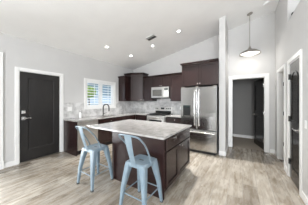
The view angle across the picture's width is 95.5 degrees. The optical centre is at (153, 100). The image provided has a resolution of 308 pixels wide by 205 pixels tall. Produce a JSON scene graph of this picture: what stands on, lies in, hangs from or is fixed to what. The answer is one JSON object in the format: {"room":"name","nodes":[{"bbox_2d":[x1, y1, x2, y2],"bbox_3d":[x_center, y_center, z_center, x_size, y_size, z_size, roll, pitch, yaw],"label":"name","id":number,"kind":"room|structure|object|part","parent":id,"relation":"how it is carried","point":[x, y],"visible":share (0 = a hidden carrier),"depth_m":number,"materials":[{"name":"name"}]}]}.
{"room":"kitchen","nodes":[
{"label":"kitchen","id":0,"kind":"room"},
{"bbox_2d":[0,33,132,162],"bbox_3d":[-3.955,-0.005,1.886,0.160,2.850,11.250,0,0,32],"label":"wall","id":1,"kind":"structure","parent":0,"point":[17,52],"depth_m":3.53,"materials":[{"name":"paint"}]},
{"bbox_2d":[0,52,3,169],"bbox_3d":[-3.764,0.200,2.150,0.200,2.440,1.990,0,0,32],"label":"door frame","id":2,"kind":"structure","parent":1,"relation":"in","point":[1,53],"depth_m":2.91,"materials":[{"name":"white paint"}]},
{"bbox_2d":[4,160,14,167],"bbox_3d":[-3.129,1.367,3.026,0.014,0.105,0.169,0,0,32],"label":"baseboard","id":3,"kind":"structure","parent":1,"relation":"attached to","point":[12,163],"depth_m":3.02,"materials":[{"name":"white paint"}]},
{"bbox_2d":[15,67,63,164],"bbox_3d":[-2.878,0.328,3.557,0.188,2.185,0.995,0,0,32],"label":"door","id":4,"kind":"structure","parent":1,"relation":"in","point":[39,96],"depth_m":3.48,"materials":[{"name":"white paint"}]},
{"bbox_2d":[64,101,132,118],"bbox_3d":[-1.751,0.260,5.205,0.008,0.490,2.985,0,0,32],"label":"backsplash","id":5,"kind":"structure","parent":1,"relation":"attached to","point":[127,106],"depth_m":4.70,"materials":[{"name":"stone"}]},
{"bbox_2d":[84,78,115,109],"bbox_3d":[-1.939,-0.233,5.046,0.180,1.005,1.305,0,0,32],"label":"window","id":6,"kind":"structure","parent":1,"relation":"in","point":[85,79],"depth_m":5.01,"materials":[{"name":"white paint"}]},
{"bbox_2d":[86,81,100,106],"bbox_3d":[-2.050,-0.233,4.775,0.075,0.847,0.570,0,0,32],"label":"plantation shutter","id":7,"kind":"object","parent":6,"relation":"attached to","point":[94,83],"visible":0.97,"depth_m":4.76,"materials":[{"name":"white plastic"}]},
{"bbox_3d":[-1.990,-0.233,5.078,0.006,0.815,1.115,0,0,32],"label":"pane","id":8,"kind":"part","parent":6,"relation":"part of","materials":[{"name":"clear glass"}]},
{"bbox_2d":[101,83,113,105],"bbox_3d":[-1.742,-0.233,5.261,0.075,0.847,0.570,0,0,32],"label":"plantation shutter","id":9,"kind":"object","parent":6,"relation":"attached to","point":[110,104],"visible":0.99,"depth_m":5.25,"materials":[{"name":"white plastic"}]},
{"bbox_2d":[118,76,130,100],"bbox_3d":[-1.201,-0.492,5.706,0.391,0.995,0.381,0,0,32],"label":"upper cabinet","id":10,"kind":"object","parent":1,"relation":"attached to","point":[124,81],"visible":1,"depth_m":5.61,"materials":[{"name":"brown wood"}]},
{"bbox_3d":[-1.071,-0.460,5.648,0.019,0.922,0.324,0,0,32],"label":"door","id":11,"kind":"part","parent":10,"relation":"part of","materials":[{"name":"brown wood"}]},
{"bbox_2d":[0,0,278,69],"bbox_3d":[0.154,-2.462,-0.719,9.970,2.144,11.250,0,0,32],"label":"ceiling","id":12,"kind":"structure","parent":0,"point":[80,27],"depth_m":3.33,"materials":[{"name":"paint"}]},
{"bbox_2d":[145,34,157,40],"bbox_3d":[-0.079,-1.831,4.046,0.316,0.074,0.230,0,0,32],"label":"ceiling vent","id":13,"kind":"object","parent":12,"relation":"in","point":[153,36],"visible":1,"depth_m":4.04,"materials":[{"name":"white plastic"}]},
{"bbox_2d":[239,12,260,56],"bbox_3d":[2.538,-1.785,3.707,0.486,1.086,0.486,0,0,32],"label":"pendant light","id":14,"kind":"object","parent":12,"relation":"hanging from","point":[249,52],"visible":1,"depth_m":3.69,"materials":[{"name":"grey metal"}]},
{"bbox_3d":[2.538,-1.867,3.707,0.015,0.874,0.015,0,0,32],"label":"stem","id":15,"kind":"part","parent":14,"relation":"part of","materials":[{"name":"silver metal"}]},
{"bbox_3d":[2.538,-1.304,3.707,0.486,0.123,0.486,0,0,32],"label":"lamp shade","id":16,"kind":"part","parent":14,"relation":"part of","materials":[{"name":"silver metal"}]},
{"bbox_2d":[240,51,259,55],"bbox_3d":[2.538,-1.269,3.707,0.428,0.042,0.428,0,0,32],"label":"diffuser","id":17,"kind":"object","parent":14,"relation":"attached to","point":[245,53],"depth_m":3.68,"materials":[{"name":"white glass"}]},
{"bbox_2d":[0,136,304,204],"bbox_3d":[0.547,1.480,-0.099,9.970,0.120,12.720,0,0,32],"label":"floor","id":18,"kind":"structure","parent":0,"point":[244,176],"depth_m":2.41,"materials":[{"name":"brown wood"}]},
{"bbox_2d":[64,120,76,155],"bbox_3d":[-2.264,0.979,3.775,0.667,0.882,0.020,0,0,32],"label":"end panel","id":19,"kind":"object","parent":18,"relation":"on","point":[70,132],"visible":0.93,"depth_m":3.74,"materials":[{"name":"brown wood"}]},
{"bbox_2d":[77,119,97,154],"bbox_3d":[-2.053,0.980,4.017,0.671,0.880,0.606,0,0,32],"label":"dishwasher","id":20,"kind":"object","parent":18,"relation":"on","point":[90,137],"visible":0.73,"depth_m":3.83,"materials":[{"name":"silver plastic"}]},
{"bbox_3d":[-1.816,0.579,3.867,0.029,0.073,0.596,0,0,32],"label":"control panel","id":21,"kind":"part","parent":20,"relation":"part of","materials":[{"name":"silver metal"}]},
{"bbox_2d":[75,126,113,192],"bbox_3d":[-1.050,0.910,2.433,0.438,1.020,0.513,0,0,32],"label":"bar stool","id":22,"kind":"object","parent":18,"relation":"on","point":[94,150],"visible":1,"depth_m":2.38,"materials":[{"name":"blue metal"}]},
{"bbox_3d":[-1.227,1.103,2.421,0.147,0.593,0.147,0,0,32],"label":"leg","id":23,"kind":"part","parent":22,"relation":"part of","materials":[{"name":"blue metal"}]},
{"bbox_3d":[-0.986,1.103,2.268,0.147,0.593,0.147,0,0,32],"label":"leg","id":24,"kind":"part","parent":22,"relation":"part of","materials":[{"name":"blue metal"}]},
{"bbox_3d":[-1.030,0.820,2.465,0.316,0.050,0.316,0,0,32],"label":"seat","id":25,"kind":"part","parent":22,"relation":"part of","materials":[{"name":"blue metal"}]},
{"bbox_3d":[-1.074,1.103,2.662,0.147,0.593,0.147,0,0,32],"label":"leg","id":26,"kind":"part","parent":22,"relation":"part of","materials":[{"name":"blue metal"}]},
{"bbox_3d":[-0.833,1.103,2.509,0.147,0.593,0.147,0,0,32],"label":"leg","id":27,"kind":"part","parent":22,"relation":"part of","materials":[{"name":"blue metal"}]},
{"bbox_2d":[98,116,121,144],"bbox_3d":[-1.659,0.979,4.699,0.684,0.882,0.957,0,0,32],"label":"base cabinet","id":28,"kind":"object","parent":18,"relation":"on","point":[104,136],"visible":0.25,"depth_m":4.38,"materials":[{"name":"brown wood"}]},
{"bbox_3d":[-1.527,1.012,4.332,0.019,0.557,0.472,0,0,32],"label":"door","id":29,"kind":"part","parent":28,"relation":"part of","materials":[{"name":"brown wood"}]},
{"bbox_2d":[63,112,148,121],"bbox_3d":[-1.237,0.521,4.871,1.227,0.030,2.992,0,0,32],"label":"countertop","id":30,"kind":"structure","parent":28,"relation":"on","point":[88,118],"depth_m":4.58,"materials":[{"name":"stone"}]},
{"bbox_3d":[-1.399,0.635,4.534,0.019,0.164,0.955,0,0,32],"label":"drawer","id":31,"kind":"part","parent":28,"relation":"part of","materials":[{"name":"brown wood"}]},
{"bbox_2d":[121,115,134,119],"bbox_3d":[-1.204,0.979,5.418,0.684,0.882,0.735,0,0,32],"label":"base cabinet","id":32,"kind":"object","parent":18,"relation":"on","point":[128,116],"visible":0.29,"depth_m":5.22,"materials":[{"name":"brown wood"}]},
{"bbox_2d":[118,134,162,204],"bbox_3d":[-0.190,0.910,1.876,0.438,1.020,0.513,0,0,32],"label":"bar stool","id":33,"kind":"object","parent":18,"relation":"on","point":[141,162],"visible":1,"depth_m":1.82,"materials":[{"name":"blue metal"}]},
{"bbox_3d":[-0.366,1.103,1.863,0.147,0.593,0.147,0,0,32],"label":"leg","id":34,"kind":"part","parent":33,"relation":"part of","materials":[{"name":"blue metal"}]},
{"bbox_3d":[-0.214,1.103,2.104,0.147,0.593,0.147,0,0,32],"label":"leg","id":35,"kind":"part","parent":33,"relation":"part of","materials":[{"name":"blue metal"}]},
{"bbox_3d":[-0.170,0.820,1.908,0.316,0.050,0.316,0,0,32],"label":"seat","id":36,"kind":"part","parent":33,"relation":"part of","materials":[{"name":"blue metal"}]},
{"bbox_3d":[-0.126,1.103,1.711,0.147,0.593,0.147,0,0,32],"label":"leg","id":37,"kind":"part","parent":33,"relation":"part of","materials":[{"name":"blue metal"}]},
{"bbox_3d":[0.027,1.103,1.952,0.147,0.593,0.147,0,0,32],"label":"leg","id":38,"kind":"part","parent":33,"relation":"part of","materials":[{"name":"blue metal"}]},
{"bbox_2d":[136,115,146,120],"bbox_3d":[-0.335,0.979,5.675,0.552,0.882,0.654,0,0,32],"label":"base cabinet","id":39,"kind":"object","parent":18,"relation":"on","point":[138,117],"visible":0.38,"depth_m":5.41,"materials":[{"name":"brown wood"}]},
{"bbox_2d":[112,127,189,199],"bbox_3d":[0.007,0.979,2.757,1.119,0.882,1.135,0,0,32],"label":"base cabinet","id":40,"kind":"object","parent":18,"relation":"on","point":[172,154],"visible":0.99,"depth_m":2.28,"materials":[{"name":"brown wood"}]},
{"bbox_3d":[-0.310,0.979,2.298,1.076,0.882,0.019,0,0,32],"label":"seating panel","id":41,"kind":"part","parent":40,"relation":"part of","materials":[{"name":"brown wood"}]},
{"bbox_2d":[88,119,191,139],"bbox_3d":[-0.271,0.521,2.910,1.745,0.030,1.245,0,0,32],"label":"countertop","id":42,"kind":"structure","parent":40,"relation":"on","point":[150,129],"depth_m":2.68,"materials":[{"name":"stone"}]},
{"bbox_3d":[0.298,1.022,2.234,0.019,0.537,0.454,0,0,32],"label":"door","id":43,"kind":"part","parent":40,"relation":"part of","materials":[{"name":"brown wood"}]},
{"bbox_3d":[0.460,0.645,2.488,0.019,0.184,1.060,0,0,32],"label":"drawer","id":44,"kind":"part","parent":40,"relation":"part of","materials":[{"name":"brown wood"}]},
{"bbox_3d":[0.583,1.022,2.684,0.019,0.537,0.594,0,0,32],"label":"door","id":45,"kind":"part","parent":40,"relation":"part of","materials":[{"name":"brown wood"}]},
{"bbox_2d":[147,106,172,122],"bbox_3d":[0.209,0.800,5.277,0.770,1.160,0.723,0,0,32],"label":"range","id":46,"kind":"object","parent":18,"relation":"on","point":[160,113],"visible":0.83,"depth_m":5.21,"materials":[{"name":"silver metal"}]},
{"bbox_3d":[0.059,0.853,5.042,0.750,0.595,0.039,0,0,32],"label":"oven door","id":47,"kind":"part","parent":46,"relation":"part of","materials":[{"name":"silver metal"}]},
{"bbox_2d":[147,113,171,115],"bbox_3d":[0.223,0.492,5.300,0.770,0.055,0.660,0,0,32],"label":"cooktop","id":48,"kind":"object","parent":46,"relation":"in","point":[150,114],"depth_m":5.15,"materials":[{"name":"black metal"}]},
{"bbox_2d":[166,117,180,123],"bbox_3d":[0.860,0.979,4.917,0.692,0.882,0.654,0,0,32],"label":"base cabinet","id":49,"kind":"object","parent":18,"relation":"on","point":[177,120],"visible":0.23,"depth_m":4.69,"materials":[{"name":"brown wood"}]},
{"bbox_2d":[165,114,180,117],"bbox_3d":[0.864,0.521,4.924,0.705,0.030,0.652,0,0,32],"label":"countertop","id":50,"kind":"structure","parent":49,"relation":"on","point":[172,115],"depth_m":4.90,"materials":[{"name":"stone"}]},
{"bbox_2d":[181,85,218,155],"bbox_3d":[1.387,0.505,4.135,0.963,1.830,0.870,0,0,32],"label":"refrigerator","id":51,"kind":"object","parent":18,"relation":"on","point":[199,105],"visible":0.86,"depth_m":3.77,"materials":[{"name":"grey metal"}]},
{"bbox_3d":[0.997,0.200,3.992,0.458,1.160,0.070,0,0,32],"label":"door","id":52,"kind":"part","parent":51,"relation":"part of","materials":[{"name":"silver metal"}]},
{"bbox_3d":[1.111,0.185,3.841,0.028,1.014,0.076,0,0,32],"label":"handle","id":53,"kind":"part","parent":51,"relation":"part of","materials":[{"name":"silver metal"}]},
{"bbox_3d":[1.204,0.185,3.782,0.028,1.014,0.076,0,0,32],"label":"handle","id":54,"kind":"part","parent":51,"relation":"part of","materials":[{"name":"silver metal"}]},
{"bbox_3d":[1.174,0.845,3.800,0.910,0.030,0.076,0,0,32],"label":"handle","id":55,"kind":"part","parent":51,"relation":"part of","materials":[{"name":"silver metal"}]},
{"bbox_3d":[1.210,1.070,3.857,0.963,0.550,0.070,0,0,32],"label":"freezer drawer","id":56,"kind":"part","parent":51,"relation":"part of","materials":[{"name":"silver metal"}]},
{"bbox_3d":[1.406,0.200,3.732,0.498,1.160,0.070,0,0,32],"label":"door","id":57,"kind":"part","parent":51,"relation":"part of","materials":[{"name":"silver metal"}]},
{"bbox_2d":[133,11,274,152],"bbox_3d":[3.203,-0.982,3.902,9.770,4.804,0.120,0,0,32],"label":"wall","id":58,"kind":"structure","parent":0,"point":[262,29],"depth_m":4.17,"materials":[{"name":"paint"}]},
{"bbox_2d":[124,72,148,100],"bbox_3d":[-0.755,-0.578,5.967,0.866,1.165,0.623,0,0,32],"label":"upper cabinet","id":59,"kind":"object","parent":58,"relation":"attached to","point":[136,81],"visible":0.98,"depth_m":5.74,"materials":[{"name":"brown wood"}]},
{"bbox_3d":[-0.713,-0.535,5.735,0.451,1.072,0.019,0,0,8],"label":"door","id":60,"kind":"part","parent":59,"relation":"part of","materials":[{"name":"brown wood"}]},
{"bbox_3d":[-0.755,-1.125,5.967,0.866,0.070,0.623,0,0,32],"label":"crown moulding","id":61,"kind":"part","parent":59,"relation":"part of","materials":[{"name":"brown wood"}]},
{"bbox_2d":[143,76,156,100],"bbox_3d":[-0.172,-0.492,5.735,0.447,0.995,0.392,0,0,32],"label":"upper cabinet","id":62,"kind":"object","parent":58,"relation":"attached to","point":[147,80],"visible":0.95,"depth_m":5.63,"materials":[{"name":"brown wood"}]},
{"bbox_3d":[-0.247,-0.460,5.615,0.440,0.922,0.019,0,0,32],"label":"door","id":63,"kind":"part","parent":62,"relation":"part of","materials":[{"name":"brown wood"}]},
{"bbox_2d":[133,98,180,114],"bbox_3d":[0.207,0.163,5.725,2.742,0.685,0.008,0,0,32],"label":"backsplash","id":64,"kind":"structure","parent":58,"relation":"attached to","point":[138,106],"depth_m":5.84,"materials":[{"name":"stone"}]},
{"bbox_2d":[152,74,169,86],"bbox_3d":[0.339,-0.760,5.411,0.761,0.460,0.392,0,0,32],"label":"upper cabinet","id":65,"kind":"object","parent":58,"relation":"attached to","point":[163,80],"visible":0.87,"depth_m":5.26,"materials":[{"name":"brown wood"}]},
{"bbox_3d":[0.104,-0.728,5.393,0.371,0.387,0.019,0,0,32],"label":"door","id":66,"kind":"part","parent":65,"relation":"part of","materials":[{"name":"brown wood"}]},
{"bbox_2d":[151,86,169,98],"bbox_3d":[0.313,-0.300,5.372,0.745,0.450,0.472,0,0,32],"label":"microwave","id":67,"kind":"object","parent":65,"relation":"attached to","point":[156,92],"visible":0.98,"depth_m":5.19,"materials":[{"name":"silver plastic"}]},
{"bbox_3d":[0.129,-0.315,5.276,0.533,0.380,0.029,0,0,32],"label":"door","id":68,"kind":"part","parent":67,"relation":"part of","materials":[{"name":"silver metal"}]},
{"bbox_3d":[0.443,-0.315,5.077,0.206,0.380,0.029,0,0,32],"label":"control panel","id":69,"kind":"part","parent":67,"relation":"part of","materials":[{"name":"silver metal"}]},
{"bbox_3d":[0.339,-0.958,5.410,0.761,0.065,0.391,0,0,32],"label":"crown moulding","id":70,"kind":"part","parent":65,"relation":"part of","materials":[{"name":"brown wood"}]},
{"bbox_3d":[0.424,-0.728,5.190,0.371,0.387,0.019,0,0,32],"label":"door","id":71,"kind":"part","parent":65,"relation":"part of","materials":[{"name":"brown wood"}]},
{"bbox_2d":[170,72,186,100],"bbox_3d":[0.950,-0.492,5.023,0.685,0.995,0.392,0,0,32],"label":"upper cabinet","id":72,"kind":"object","parent":58,"relation":"attached to","point":[175,78],"visible":0.58,"depth_m":4.96,"materials":[{"name":"brown wood"}]},
{"bbox_2d":[180,58,218,87],"bbox_3d":[1.484,-0.775,4.317,1.052,0.670,1.011,0,0,32],"label":"upper cabinet","id":73,"kind":"object","parent":58,"relation":"attached to","point":[204,73],"visible":0.99,"depth_m":3.89,"materials":[{"name":"brown wood"}]},
{"bbox_3d":[1.048,-0.743,4.059,0.494,0.597,0.019,0,0,32],"label":"door","id":74,"kind":"part","parent":73,"relation":"part of","materials":[{"name":"brown wood"}]},
{"bbox_3d":[1.484,-1.077,4.317,1.052,0.065,1.011,0,0,32],"label":"crown moulding","id":75,"kind":"part","parent":73,"relation":"part of","materials":[{"name":"brown wood"}]},
{"bbox_3d":[1.472,-0.743,3.791,0.494,0.597,0.019,0,0,32],"label":"door","id":76,"kind":"part","parent":73,"relation":"part of","materials":[{"name":"brown wood"}]},
{"bbox_2d":[229,73,268,152],"bbox_3d":[2.984,0.326,4.480,0.989,2.188,0.899,0,0,32],"label":"door","id":77,"kind":"structure","parent":58,"relation":"in","point":[261,87],"depth_m":4.25,"materials":[{"name":"white paint"}]},
{"bbox_2d":[219,16,227,151],"bbox_3d":[2.026,-0.394,4.044,0.150,3.628,0.900,0,0,32],"label":"wall","id":78,"kind":"structure","parent":0,"point":[223,28],"depth_m":3.67,"materials":[{"name":"paint"}]},
{"bbox_2d":[219,143,228,155],"bbox_3d":[2.028,1.367,4.034,0.164,0.105,0.914,0,0,32],"label":"baseboard","id":79,"kind":"structure","parent":78,"relation":"attached to","point":[222,153],"depth_m":3.67,"materials":[{"name":"white paint"}]},
{"bbox_2d":[233,78,261,135],"bbox_3d":[3.159,0.120,4.888,3.140,2.600,1.500,0,0,32],"label":"wall","id":80,"kind":"structure","parent":0,"point":[243,89],"depth_m":5.43,"materials":[{"name":"grey paint"}]},
{"bbox_2d":[233,134,253,138],"bbox_3d":[3.493,1.367,5.414,2.900,0.105,0.014,0,0,32],"label":"baseboard","id":81,"kind":"structure","parent":80,"relation":"attached to","point":[234,135],"depth_m":5.42,"materials":[{"name":"white paint"}]},
{"bbox_2d":[275,0,307,197],"bbox_3d":[2.617,-0.518,2.633,0.120,3.876,2.650,0,0,32],"label":"wall","id":82,"kind":"structure","parent":0,"point":[291,31],"depth_m":2.37,"materials":[{"name":"paint"}]},
{"bbox_2d":[277,64,285,169],"bbox_3d":[2.933,0.327,3.149,0.138,2.186,0.772,0,0,32],"label":"door frame","id":83,"kind":"structure","parent":82,"relation":"in","point":[281,72],"depth_m":3.40,"materials":[{"name":"white paint"}]},
{"bbox_2d":[275,150,307,204],"bbox_3d":[2.557,1.367,2.663,0.014,0.105,2.636,0,0,32],"label":"baseboard","id":84,"kind":"structure","parent":82,"relation":"attached to","point":[303,196],"depth_m":1.98,"materials":[{"name":"white paint"}]},
{"bbox_2d":[287,49,301,196],"bbox_3d":[2.404,0.325,2.354,0.181,2.190,0.760,0,0,32],"label":"door","id":85,"kind":"structure","parent":82,"relation":"in","point":[294,64],"depth_m":2.37,"materials":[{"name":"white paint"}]},
{"bbox_3d":[2.378,-0.080,2.370,0.009,0.880,0.380,0,0,32],"label":"arched moulding","id":86,"kind":"part","parent":85,"relation":"part of","materials":[{"name":"black wood"}]}
]}

